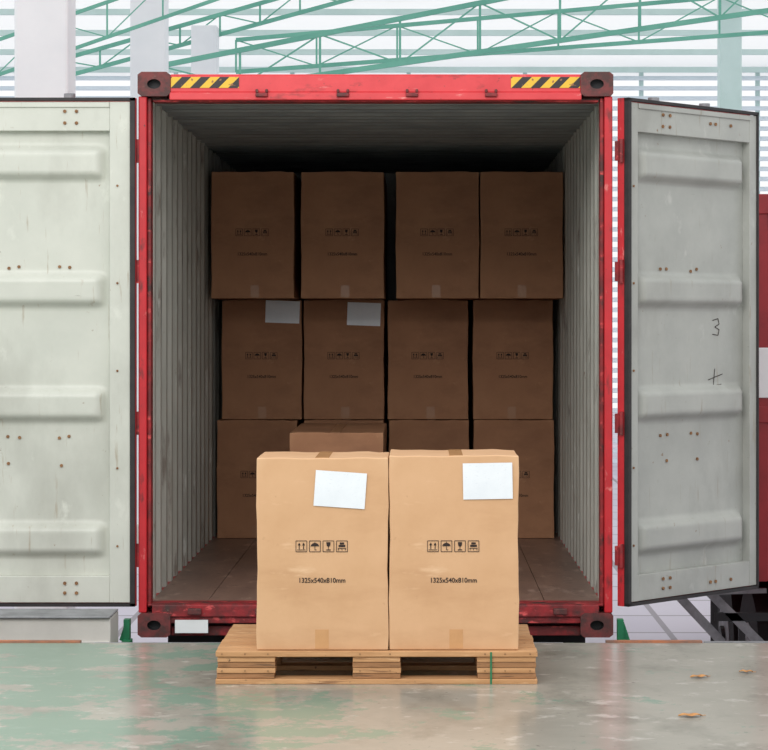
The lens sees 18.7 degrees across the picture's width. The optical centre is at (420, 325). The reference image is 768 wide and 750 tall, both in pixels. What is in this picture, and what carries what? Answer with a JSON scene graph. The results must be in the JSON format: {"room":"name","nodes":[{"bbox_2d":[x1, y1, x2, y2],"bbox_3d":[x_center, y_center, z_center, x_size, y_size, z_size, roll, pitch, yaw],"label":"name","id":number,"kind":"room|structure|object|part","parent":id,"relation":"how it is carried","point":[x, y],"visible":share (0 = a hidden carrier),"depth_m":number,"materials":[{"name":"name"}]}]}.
{"room":"loading area","nodes":[
{"label":"loading area","id":0,"kind":"room"},
{"bbox_2d":[0,609,117,642],"bbox_3d":[-5.374,2.047,11.520,7.720,1.266,0.320,0,0,0],"label":"wall","id":1,"kind":"structure","parent":0,"point":[86,625],"depth_m":11.38,"materials":[{"name":"concrete"}]},
{"bbox_2d":[0,413,709,642],"bbox_3d":[-0.234,2.755,41.455,60.000,0.150,61.090,0,0,0],"label":"ground","id":2,"kind":"structure","parent":0,"point":[668,620],"depth_m":21.61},
{"bbox_2d":[14,0,75,608],"bbox_3d":[-2.931,-2.420,18.208,0.516,10.200,0.516,0,0,0],"label":"column","id":3,"kind":"structure","parent":2,"relation":"on","point":[44,30],"depth_m":18.00,"materials":[{"name":"white paint"}]},
{"bbox_2d":[130,0,168,542],"bbox_3d":[-3.281,-2.420,28.210,0.520,10.200,0.520,0,0,0],"label":"column","id":4,"kind":"structure","parent":2,"relation":"on","point":[149,44],"depth_m":28.00,"materials":[{"name":"white paint"}]},
{"bbox_2d":[191,25,218,73],"bbox_3d":[-3.496,-1.085,37.809,0.519,7.529,0.519,0,0,0],"label":"column","id":5,"kind":"structure","parent":2,"relation":"on","point":[204,38],"depth_m":37.60,"materials":[{"name":"white paint"}]},
{"bbox_2d":[119,618,629,641],"bbox_3d":[-0.234,2.080,11.410,2.578,1.200,0.900,0,0,0],"label":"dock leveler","id":6,"kind":"object","parent":2,"relation":"on","point":[622,634],"visible":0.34,"depth_m":11.76,"materials":[{"name":"green metal"}]},
{"bbox_2d":[168,634,584,642],"bbox_3d":[-0.234,2.140,16.600,2.220,1.079,8.800,0,0,0],"label":"chassis","id":7,"kind":"object","parent":2,"relation":"on","point":[565,639],"visible":0.02,"depth_m":12.30,"materials":[{"name":"metal"}]},
{"bbox_2d":[0,72,758,637],"bbox_3d":[-0.384,0.147,15.013,4.479,2.906,6.096,0,0,0],"label":"shipping container","id":8,"kind":"object","parent":7,"relation":"on","point":[687,266],"visible":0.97,"depth_m":12.27,"materials":[{"name":"red metal"}]},
{"bbox_3d":[-2.073,0.141,12.005,0.950,2.287,0.046,0,0,0],"label":"pressed panel","id":9,"kind":"part","parent":8,"relation":"part of","materials":[{"name":"grey paint"}]},
{"bbox_3d":[-2.052,0.134,12.002,1.118,2.572,0.056,0,0,0],"label":"frame","id":10,"kind":"part","parent":8,"relation":"part of","materials":[{"name":"grey paint"}]},
{"bbox_3d":[-1.180,1.545,12.003,0.170,0.067,0.010,0,0,0],"label":"plate","id":11,"kind":"part","parent":8,"relation":"part of","materials":[{"name":"white paint"}]},
{"bbox_2d":[217,418,305,537],"bbox_3d":[-1.104,1.031,16.381,0.546,0.798,1.328,0,0,0],"label":"cardboard box","id":12,"kind":"object","parent":8,"relation":"on","point":[240,442],"visible":0.41,"depth_m":15.72,"materials":[{"name":"brown"}]},
{"bbox_2d":[221,300,303,418],"bbox_3d":[-1.074,0.226,16.409,0.546,0.808,1.333,0,0,0],"label":"cardboard box","id":13,"kind":"object","parent":12,"relation":"on","point":[262,359],"visible":0.91,"depth_m":15.75,"materials":[{"name":"brown cardboard"}]},
{"bbox_2d":[211,171,303,300],"bbox_3d":[-1.097,-0.594,15.861,0.543,0.827,1.328,0,0,0],"label":"cardboard box","id":14,"kind":"object","parent":13,"relation":"on","point":[256,216],"visible":0.95,"depth_m":15.20,"materials":[{"name":"brown cardboard"}]},
{"bbox_2d":[290,423,386,451],"bbox_3d":[-0.491,1.024,14.231,0.547,0.812,1.328,0,0,0],"label":"cardboard box","id":15,"kind":"object","parent":8,"relation":"on","point":[307,437],"visible":0.19,"depth_m":13.57,"materials":[{"name":"brown"}]},
{"bbox_2d":[304,415,386,451],"bbox_3d":[-0.520,1.031,16.381,0.546,0.798,1.328,0,0,0],"label":"cardboard box","id":16,"kind":"object","parent":8,"relation":"on","point":[384,420],"visible":0.06,"depth_m":15.72,"materials":[{"name":"brown cardboard"}]},
{"bbox_2d":[303,300,386,418],"bbox_3d":[-0.520,0.226,16.409,0.546,0.809,1.333,0,0,0],"label":"cardboard box","id":17,"kind":"object","parent":16,"relation":"on","point":[345,341],"visible":1,"depth_m":15.75,"materials":[{"name":"brown cardboard"}]},
{"bbox_2d":[301,171,386,300],"bbox_3d":[-0.511,-0.594,15.861,0.545,0.828,1.328,0,0,0],"label":"cardboard box","id":18,"kind":"object","parent":17,"relation":"on","point":[344,214],"visible":0.96,"depth_m":15.20,"materials":[{"name":"brown cardboard"}]},
{"bbox_2d":[389,419,468,537],"bbox_3d":[0.054,1.031,16.381,0.546,0.798,1.328,0,0,0],"label":"cardboard box","id":19,"kind":"object","parent":8,"relation":"on","point":[404,434],"visible":0.11,"depth_m":15.72,"materials":[{"name":"brown"}]},
{"bbox_2d":[387,300,467,418],"bbox_3d":[0.047,0.226,16.411,0.547,0.808,1.328,0,0,0],"label":"cardboard box","id":20,"kind":"object","parent":19,"relation":"on","point":[428,339],"visible":1,"depth_m":15.75,"materials":[{"name":"brown cardboard"}]},
{"bbox_2d":[395,171,478,300],"bbox_3d":[0.107,-0.594,15.861,0.547,0.827,1.328,0,0,0],"label":"cardboard box","id":21,"kind":"object","parent":20,"relation":"on","point":[437,245],"visible":0.94,"depth_m":15.20,"materials":[{"name":"brown cardboard"}]},
{"bbox_2d":[469,414,553,537],"bbox_3d":[0.626,1.031,16.381,0.546,0.798,1.328,0,0,0],"label":"cardboard box","id":22,"kind":"object","parent":8,"relation":"on","point":[532,440],"visible":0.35,"depth_m":15.72,"materials":[{"name":"brown"}]},
{"bbox_2d":[469,300,552,418],"bbox_3d":[0.621,0.226,16.411,0.546,0.808,1.328,0,0,0],"label":"cardboard box","id":23,"kind":"object","parent":22,"relation":"on","point":[511,341],"visible":1,"depth_m":15.75,"materials":[{"name":"brown cardboard"}]},
{"bbox_2d":[476,171,562,299],"bbox_3d":[0.656,-0.594,15.861,0.544,0.828,1.328,0,0,0],"label":"cardboard box","id":24,"kind":"object","parent":23,"relation":"on","point":[521,213],"visible":0.86,"depth_m":15.20,"materials":[{"name":"brown cardboard"}]},
{"bbox_3d":[1.440,0.141,12.414,0.046,2.287,0.990,0,0,43],"label":"pressed panel","id":25,"kind":"part","parent":8,"relation":"part of","materials":[{"name":"grey paint"}]},
{"bbox_3d":[1.442,0.134,12.411,0.056,2.572,1.118,0,0,43],"label":"frame","id":26,"kind":"part","parent":8,"relation":"part of","materials":[{"name":"grey paint"}]},
{"bbox_2d":[677,194,767,640],"bbox_3d":[2.865,0.945,16.977,2.900,3.470,6.045,0,0,0],"label":"trailer","id":27,"kind":"object","parent":2,"relation":"on","point":[739,615],"visible":0.15,"depth_m":13.97,"materials":[{"name":"red paint"}]},
{"bbox_2d":[717,0,741,109],"bbox_3d":[4.994,-2.420,37.777,0.454,10.200,0.454,0,0,0],"label":"column","id":28,"kind":"structure","parent":2,"relation":"on","point":[729,50],"depth_m":37.60,"materials":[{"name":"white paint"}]},
{"bbox_2d":[0,643,767,749],"bbox_3d":[-0.234,2.080,4.705,18.000,1.200,12.410,0,0,0],"label":"floor","id":29,"kind":"structure","parent":0,"point":[54,696],"depth_m":9.15,"materials":[{"name":"concrete"}]},
{"bbox_2d":[216,624,537,683],"bbox_3d":[-0.184,1.411,10.079,1.333,0.137,0.882,0,0,0],"label":"wooden pallet","id":30,"kind":"object","parent":29,"relation":"on","point":[239,660],"visible":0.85,"depth_m":9.65,"materials":[{"name":"brown wood"}]},
{"bbox_2d":[256,451,389,649],"bbox_3d":[-0.408,0.943,9.896,0.550,0.798,0.478,0,0,0],"label":"cardboard box","id":31,"kind":"object","parent":30,"relation":"on","point":[323,517],"visible":0.96,"depth_m":9.66,"materials":[{"name":"brown"}]},
{"bbox_2d":[389,449,518,649],"bbox_3d":[0.137,0.938,9.901,0.542,0.808,0.478,0,0,0],"label":"cardboard box","id":32,"kind":"object","parent":30,"relation":"on","point":[454,570],"visible":1,"depth_m":9.67,"materials":[{"name":"brown"}]},
{"bbox_2d":[0,640,767,642],"bbox_3d":[-0.234,1.502,10.935,18.000,0.056,0.049,0,0,0],"label":"trim","id":33,"kind":"structure","parent":29,"relation":"attached to","point":[1,641],"depth_m":10.91,"materials":[{"name":"metal"}]},
{"bbox_2d":[678,713,703,715],"bbox_3d":[1.028,1.472,8.835,0.109,0.008,0.058,0,0,-6],"label":"fallen leaf","id":34,"kind":"object","parent":29,"relation":"on","point":[681,714],"visible":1,"depth_m":8.85,"materials":[{"name":"orange plant"}]},
{"bbox_2d":[690,674,708,676],"bbox_3d":[1.177,1.472,9.816,0.097,0.008,0.051,0,0,-17],"label":"fallen leaf","id":35,"kind":"object","parent":29,"relation":"on","point":[700,675],"visible":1,"depth_m":9.82,"materials":[{"name":"orange plant"}]},
{"bbox_2d":[0,0,767,75],"bbox_3d":[-0.234,-5.750,33.000,24.000,1.941,24.000,0,0,0],"label":"ceiling","id":36,"kind":"structure","parent":0,"point":[690,57],"depth_m":41.25,"materials":[{"name":"white metal"}]},
{"bbox_2d":[76,0,352,75],"bbox_3d":[-2.947,-5.014,38.000,5.891,2.016,0.050,0,0,0],"label":"roof truss","id":37,"kind":"object","parent":36,"relation":"attached to","point":[335,2],"visible":0.68,"depth_m":37.98,"materials":[{"name":"green metal"}]},
{"bbox_2d":[169,0,767,73],"bbox_3d":[0.758,-3.946,30.000,8.256,2.095,0.050,0,0,0],"label":"roof truss","id":38,"kind":"object","parent":36,"relation":"attached to","point":[312,36],"visible":0.73,"depth_m":29.98,"materials":[{"name":"green metal"}]},
{"bbox_2d":[235,0,767,73],"bbox_3d":[1.413,-4.297,34.000,8.243,1.253,0.045,0,0,0],"label":"roof truss","id":39,"kind":"object","parent":36,"relation":"attached to","point":[658,2],"visible":0.82,"depth_m":33.97,"materials":[{"name":"green metal"}]},
{"bbox_2d":[0,73,767,462],"bbox_3d":[-0.234,-2.170,44.100,22.080,9.700,0.200,0,0,0],"label":"wall","id":40,"kind":"structure","parent":0,"point":[641,88],"depth_m":44.04,"materials":[{"name":"white metal"}]},
{"label":"outside","id":41,"kind":"structure","parent":0,"visible":0},
{"bbox_2d":[0,0,218,75],"bbox_3d":[-3.186,-3.520,26.000,4.362,1.931,0.030,0,0,0],"label":"roof truss","id":42,"kind":"object","parent":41,"point":[106,2],"visible":0.62,"depth_m":25.98,"materials":[{"name":"green metal"}]}
]}

